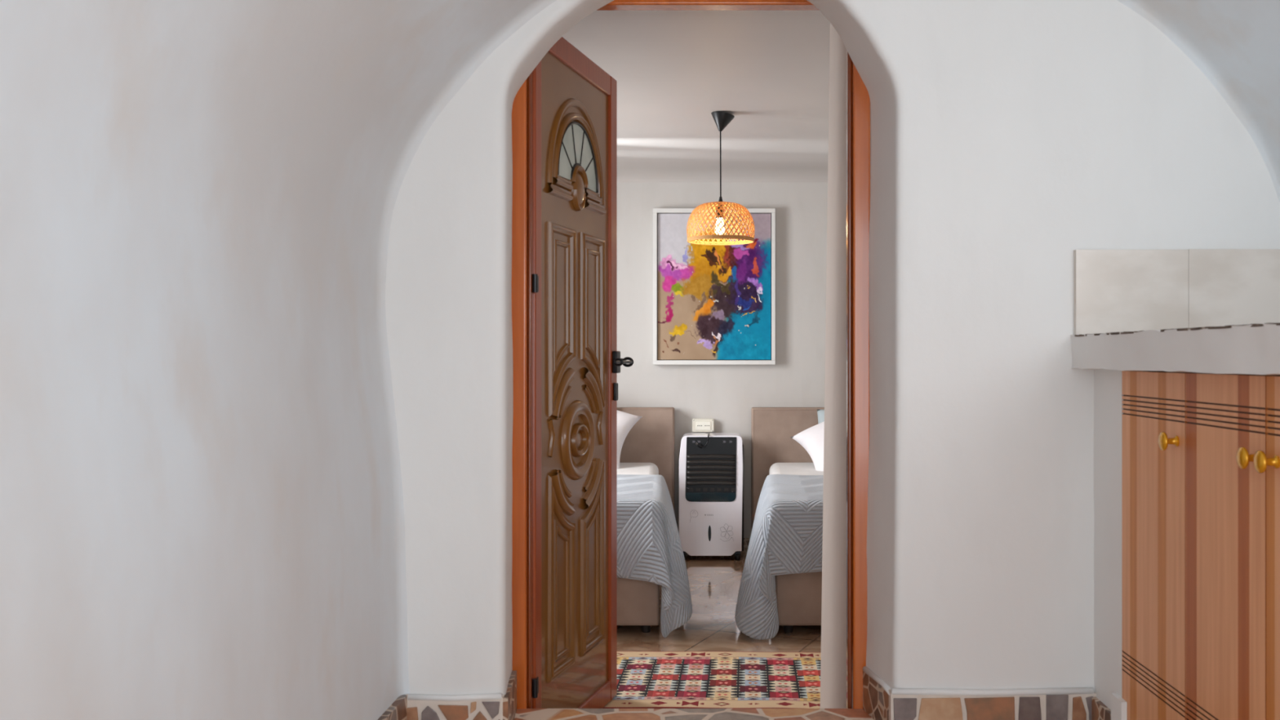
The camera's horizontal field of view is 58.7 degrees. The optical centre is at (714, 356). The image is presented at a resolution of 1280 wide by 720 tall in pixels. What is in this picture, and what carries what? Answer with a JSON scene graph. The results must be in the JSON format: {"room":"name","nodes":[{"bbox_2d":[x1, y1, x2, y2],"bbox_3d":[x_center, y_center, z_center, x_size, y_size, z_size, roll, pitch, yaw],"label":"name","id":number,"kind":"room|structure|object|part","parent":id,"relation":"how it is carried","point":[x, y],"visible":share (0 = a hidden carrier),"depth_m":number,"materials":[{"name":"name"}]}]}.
{"room":"traditional dwelling","nodes":[
{"label":"traditional dwelling","id":0,"kind":"room"},
{"bbox_2d":[0,192,409,719],"bbox_3d":[-0.792,0.380,0.606,0.087,1.141,4.411,0,0,0],"label":"wall","id":1,"kind":"structure","parent":0,"point":[202,505],"depth_m":1.72,"materials":[{"name":"white paint"}]},
{"bbox_2d":[377,694,407,719],"bbox_3d":[-0.773,0.891,0.650,0.030,0.113,4.300,0,0,0],"label":"baseboard","id":2,"kind":"structure","parent":1,"relation":"attached to","point":[397,710],"depth_m":2.72,"materials":[{"name":"stone"}]},
{"bbox_2d":[0,0,1279,279],"bbox_3d":[0.306,-0.664,0.606,2.284,0.948,4.412,0,0,0],"label":"ceiling","id":3,"kind":"structure","parent":0,"point":[295,130],"depth_m":1.97,"materials":[{"name":"white paint"}]},
{"bbox_2d":[513,708,873,719],"bbox_3d":[0.325,1.073,0.677,2.750,0.250,4.754,0,0,0],"label":"floor","id":4,"kind":"structure","parent":0,"point":[521,713],"depth_m":3.01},
{"bbox_2d":[1121,370,1279,719],"bbox_3d":[1.163,0.480,1.784,0.514,0.895,1.668,0,0,0],"label":"base cabinet","id":5,"kind":"object","parent":4,"relation":"on","point":[1201,451],"visible":1,"depth_m":2.20,"materials":[{"name":"brown wood"}]},
{"bbox_2d":[1093,368,1172,710],"bbox_3d":[1.221,0.484,2.719,0.562,0.930,0.205,0,0,0],"label":"panel","id":6,"kind":"object","parent":5,"relation":"attached to","point":[1108,615],"visible":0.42,"depth_m":2.72,"materials":[{"name":"white paint"}]},
{"bbox_2d":[1091,697,1111,719],"bbox_3d":[0.937,0.894,2.710,0.016,0.108,0.180,0,0,0],"label":"baseboard","id":7,"kind":"object","parent":6,"relation":"attached to","point":[1100,711],"visible":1,"depth_m":2.74,"materials":[{"name":"stone"}]},
{"bbox_3d":[0.950,0.468,2.443,0.018,0.870,0.351,0,0,0],"label":"door","id":8,"kind":"part","parent":5,"relation":"part of","materials":[{"name":"brown wood"}]},
{"bbox_3d":[0.923,0.172,2.305,0.035,0.039,0.039,0,0,0],"label":"knob","id":9,"kind":"part","parent":5,"relation":"part of","materials":[{"name":"yellow metal"}]},
{"bbox_2d":[1070,323,1279,374],"bbox_3d":[1.202,-0.011,1.860,0.643,0.088,1.925,0,0,0],"label":"countertop","id":10,"kind":"structure","parent":5,"relation":"on","point":[1237,349],"depth_m":2.12,"materials":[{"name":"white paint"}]},
{"bbox_3d":[0.950,0.468,2.100,0.018,0.870,0.328,0,0,0],"label":"door","id":11,"kind":"part","parent":5,"relation":"part of","materials":[{"name":"brown wood"}]},
{"bbox_3d":[0.923,0.175,1.958,0.035,0.039,0.039,0,0,0],"label":"knob","id":12,"kind":"part","parent":5,"relation":"part of","materials":[{"name":"yellow metal"}]},
{"bbox_3d":[0.923,0.176,1.895,0.035,0.039,0.039,0,0,0],"label":"knob","id":13,"kind":"part","parent":5,"relation":"part of","materials":[{"name":"yellow metal"}]},
{"bbox_3d":[0.950,0.468,1.745,0.018,0.870,0.377,0,0,0],"label":"door","id":14,"kind":"part","parent":5,"relation":"part of","materials":[{"name":"brown wood"}]},
{"bbox_2d":[562,10,830,182],"bbox_3d":[-0.075,-1.062,5.001,3.390,0.074,3.442,0,0,0],"label":"ceiling","id":15,"kind":"structure","parent":0,"point":[769,70],"depth_m":4.64,"materials":[{"name":"paint"}]},
{"bbox_2d":[686,111,755,244],"bbox_3d":[0.027,-0.807,5.100,0.308,0.581,0.308,0,0,18],"label":"pendant lamp","id":16,"kind":"object","parent":15,"relation":"hanging from","point":[722,119],"visible":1,"depth_m":5.04,"materials":[{"name":"orange wicker"}]},
{"bbox_3d":[0.023,-0.585,5.100,0.047,0.081,0.047,0,0,0],"label":"bulb","id":17,"kind":"part","parent":16,"relation":"part of","materials":[{"name":"white glass"}]},
{"bbox_2d":[715,205,724,217],"bbox_3d":[0.023,-0.651,5.100,0.036,0.057,0.036,0,0,0],"label":"bulb socket","id":18,"kind":"object","parent":16,"relation":"attached to","point":[718,207],"depth_m":5.09,"materials":[{"name":"black metal"}]},
{"bbox_3d":[0.027,-0.845,5.100,0.018,0.350,0.018,0,0,0],"label":"cord","id":19,"kind":"part","parent":16,"relation":"part of","materials":[{"name":"black metal"}]},
{"bbox_3d":[0.027,-0.605,5.100,0.308,0.178,0.308,0,0,0],"label":"lamp shade","id":20,"kind":"part","parent":16,"relation":"part of","materials":[{"name":"wicker"}]},
{"bbox_2d":[617,552,821,652],"bbox_3d":[-0.075,1.210,4.887,3.350,0.100,3.666,0,0,0],"label":"floor","id":21,"kind":"structure","parent":0,"point":[714,581],"depth_m":4.81,"materials":[{"name":"tile"}]},
{"bbox_2d":[617,407,674,632],"bbox_3d":[-0.765,0.729,5.700,1.070,0.862,2.000,0,0,0],"label":"bed","id":22,"kind":"object","parent":21,"relation":"on","point":[648,447],"visible":0.16,"depth_m":6.60,"materials":[{"name":"beige fabric"}]},
{"bbox_2d":[617,410,642,468],"bbox_3d":[-0.725,0.392,6.300,0.634,0.488,0.251,0,0,0],"label":"pillow","id":23,"kind":"object","parent":22,"relation":"on","point":[625,421],"visible":0.14,"depth_m":6.32,"materials":[{"name":"white fabric"}]},
{"bbox_3d":[-0.715,0.735,5.653,0.954,0.246,1.894,0,0,0],"label":"mattress","id":24,"kind":"part","parent":22,"relation":"part of","materials":[{"name":"white fabric"}]},
{"bbox_3d":[-0.768,0.714,6.650,1.064,0.832,0.100,0,0,0],"label":"headboard","id":25,"kind":"part","parent":22,"relation":"part of","materials":[{"name":"beige fabric"}]},
{"bbox_2d":[617,474,692,637],"bbox_3d":[-0.632,0.868,5.145,1.040,0.557,1.157,0,0,-3],"label":"quilt","id":26,"kind":"object","parent":22,"relation":"on","point":[650,548],"visible":0.43,"depth_m":4.65,"materials":[{"name":"grey fabric"}]},
{"bbox_2d":[678,432,743,559],"bbox_3d":[-0.019,0.804,6.539,0.370,0.712,0.262,0,0,0],"label":"cooler","id":27,"kind":"object","parent":21,"relation":"on","point":[711,477],"visible":0.95,"depth_m":6.42,"materials":[{"name":"white plastic"}]},
{"bbox_2d":[695,432,709,448],"bbox_3d":[-0.069,0.477,6.521,0.083,0.080,0.274,0,0,0],"label":"power cord","id":28,"kind":"object","parent":27,"relation":"hanging from","point":[700,446],"visible":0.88,"depth_m":6.39,"materials":[{"name":"black plastic"}]},
{"bbox_3d":[-0.048,0.475,6.525,0.040,0.076,0.267,0,0,1],"label":"cord","id":29,"kind":"part","parent":28,"relation":"part of","materials":[{"name":"black plastic"}]},
{"bbox_3d":[-0.021,0.638,6.423,0.291,0.366,0.013,0,0,0],"label":"panel","id":30,"kind":"part","parent":27,"relation":"part of","materials":[{"name":"black plastic"}]},
{"bbox_2d":[603,651,821,708],"bbox_3d":[-0.072,1.155,4.077,1.595,0.007,0.767,0,0,0],"label":"rug","id":31,"kind":"object","parent":21,"relation":"on","point":[645,679],"visible":0.46,"depth_m":4.03,"materials":[{"name":"multicoloured fabric"}]},
{"bbox_2d":[751,407,824,632],"bbox_3d":[0.748,0.729,5.700,1.064,0.862,2.000,0,0,0],"label":"bed","id":32,"kind":"object","parent":21,"relation":"on","point":[773,451],"visible":0.11,"depth_m":6.60,"materials":[{"name":"beige fabric"}]},
{"bbox_2d":[734,474,823,639],"bbox_3d":[0.631,0.869,5.136,1.105,0.559,1.194,0,0,0],"label":"quilt","id":33,"kind":"object","parent":32,"relation":"on","point":[786,538],"visible":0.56,"depth_m":4.65,"materials":[{"name":"grey fabric"}]},
{"bbox_3d":[0.748,0.714,6.650,1.064,0.832,0.100,0,0,0],"label":"headboard","id":34,"kind":"part","parent":32,"relation":"part of","materials":[{"name":"beige fabric"}]},
{"bbox_3d":[0.721,0.735,5.653,0.926,0.246,1.894,0,0,0],"label":"mattress","id":35,"kind":"part","parent":32,"relation":"part of","materials":[{"name":"white fabric"}]},
{"bbox_2d":[790,421,824,471],"bbox_3d":[0.742,0.438,6.200,0.638,0.502,0.297,0,0,0],"label":"pillow","id":36,"kind":"object","parent":32,"relation":"on","point":[811,439],"visible":0.13,"depth_m":6.20,"materials":[{"name":"white fabric"}]},
{"bbox_2d":[817,409,824,423],"bbox_3d":[0.870,0.455,6.515,0.560,0.302,0.138,0,0,0],"label":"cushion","id":37,"kind":"object","parent":32,"relation":"on","point":[820,413],"visible":0.02,"depth_m":6.52,"materials":[{"name":"fabric"}]},
{"bbox_2d":[617,182,827,537],"bbox_3d":[-0.075,-0.140,6.770,3.350,2.600,0.100,0,0,0],"label":"wall","id":38,"kind":"structure","parent":0,"point":[726,394],"depth_m":6.72,"materials":[{"name":"paint"}]},
{"bbox_2d":[692,418,714,432],"bbox_3d":[-0.068,0.406,6.692,0.128,0.079,0.055,0,0,0],"label":"wall socket","id":39,"kind":"object","parent":38,"relation":"attached to","point":[699,425],"visible":1,"depth_m":6.67,"materials":[{"name":"beige plastic"}]},
{"bbox_2d":[653,208,775,364],"bbox_3d":[-0.003,-0.412,6.685,0.719,0.919,0.060,0,0,0],"label":"framed painting","id":40,"kind":"object","parent":38,"relation":"attached to","point":[713,304],"visible":0.94,"depth_m":6.67,"materials":[{"name":"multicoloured paint"}]},
{"bbox_2d":[740,537,750,552],"bbox_3d":[-0.075,1.117,6.714,3.350,0.085,0.012,0,0,0],"label":"baseboard","id":41,"kind":"structure","parent":38,"relation":"attached to","point":[746,540],"depth_m":6.71,"materials":[{"name":"stone"}]},
{"bbox_2d":[385,0,1279,694],"bbox_3d":[-0.036,-0.830,2.928,4.232,3.557,0.246,0,0,0],"label":"wall","id":42,"kind":"structure","parent":0,"point":[1010,139],"depth_m":2.81,"materials":[{"name":"white paint"}]},
{"bbox_2d":[406,693,504,719],"bbox_3d":[-0.663,0.894,2.811,0.280,0.107,0.038,0,0,0],"label":"baseboard","id":43,"kind":"structure","parent":42,"relation":"attached to","point":[481,709],"depth_m":2.79,"materials":[{"name":"tile"}]},
{"bbox_2d":[502,670,516,719],"bbox_3d":[-0.536,0.896,2.923,0.030,0.104,0.249,0,0,-5],"label":"baseboard","id":44,"kind":"structure","parent":42,"relation":"attached to","point":[509,700],"depth_m":2.90,"materials":[{"name":"stone"}]},
{"bbox_2d":[403,666,1093,701],"bbox_3d":[0.079,0.836,2.918,1.711,0.034,0.247,0,0,0],"label":"trim","id":45,"kind":"structure","parent":42,"relation":"attached to","point":[1031,691],"depth_m":2.80,"materials":[{"name":"white paint"}]},
{"bbox_2d":[862,671,888,719],"bbox_3d":[0.436,0.896,2.925,0.035,0.104,0.257,0,0,-9],"label":"baseboard","id":46,"kind":"structure","parent":42,"relation":"attached to","point":[875,698],"depth_m":2.95,"materials":[{"name":"stone"}]},
{"bbox_2d":[888,689,1096,719],"bbox_3d":[0.689,0.889,2.811,0.510,0.117,0.038,0,0,0],"label":"baseboard","id":47,"kind":"structure","parent":42,"relation":"attached to","point":[1078,706],"depth_m":2.79,"materials":[{"name":"tile"}]},
{"bbox_2d":[1111,693,1127,719],"bbox_3d":[0.934,0.868,2.620,0.014,0.161,0.071,0,0,0],"label":"trim","id":48,"kind":"structure","parent":42,"relation":"attached to","point":[1118,705],"depth_m":2.61,"materials":[{"name":"white paint"}]},
{"bbox_2d":[1073,249,1188,334],"bbox_3d":[1.030,-0.159,2.803,0.278,0.211,0.018,0,0,0],"label":"marble tile","id":49,"kind":"structure","parent":42,"relation":"attached to","point":[1115,291],"depth_m":2.79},
{"bbox_2d":[1074,322,1279,336],"bbox_3d":[0.892,-0.051,2.245,0.016,0.005,1.102,0,0,0],"label":"trim","id":50,"kind":"structure","parent":42,"relation":"attached to","point":[1276,323],"depth_m":2.08,"materials":[{"name":"black"}]},
{"bbox_2d":[1187,248,1279,328],"bbox_3d":[1.308,-0.159,2.803,0.278,0.212,0.018,0,0,0],"label":"marble tile","id":51,"kind":"structure","parent":42,"relation":"attached to","point":[1227,286],"depth_m":2.79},
{"bbox_2d":[820,22,871,708],"bbox_3d":[-0.075,-0.190,3.371,3.650,2.700,0.618,0,0,0],"label":"wall partition","id":52,"kind":"structure","parent":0,"point":[833,603],"depth_m":3.40,"materials":[{"name":"paint"}]},
{"bbox_2d":[532,36,633,708],"bbox_3d":[-0.401,0.105,3.461,0.114,2.086,0.780,0,0,12],"label":"door","id":53,"kind":"structure","parent":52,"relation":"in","point":[577,362],"depth_m":3.44,"materials":[{"name":"red wood"}]},
{"bbox_3d":[-0.427,0.105,3.467,0.048,1.966,0.640,0,0,12],"label":"panel","id":54,"kind":"part","parent":53,"relation":"part of","materials":[{"name":"brown wood"}]},
{"bbox_3d":[-0.420,-0.621,3.467,0.003,0.186,0.370,0,0,12],"label":"glass pane","id":55,"kind":"part","parent":53,"relation":"part of","materials":[{"name":"glass"}]},
{"bbox_3d":[-0.332,0.118,3.812,0.010,0.060,0.030,0,0,12],"label":"key plate","id":56,"kind":"part","parent":53,"relation":"part of","materials":[{"name":"black metal"}]},
{"bbox_3d":[-0.330,0.018,3.806,0.017,0.074,0.045,0,0,12],"label":"handle","id":57,"kind":"part","parent":53,"relation":"part of","materials":[{"name":"black metal"}]},
{"bbox_3d":[-0.316,0.018,3.749,0.070,0.034,0.127,0,0,12],"label":"lever","id":58,"kind":"part","parent":53,"relation":"part of","materials":[{"name":"black metal"}]},
{"bbox_2d":[511,0,870,708],"bbox_3d":[-0.070,0.029,3.079,0.980,2.262,0.058,0,0,0],"label":"trim","id":59,"kind":"structure","parent":52,"relation":"attached to","point":[858,100],"depth_m":3.05,"materials":[{"name":"orange wood"}]}
]}

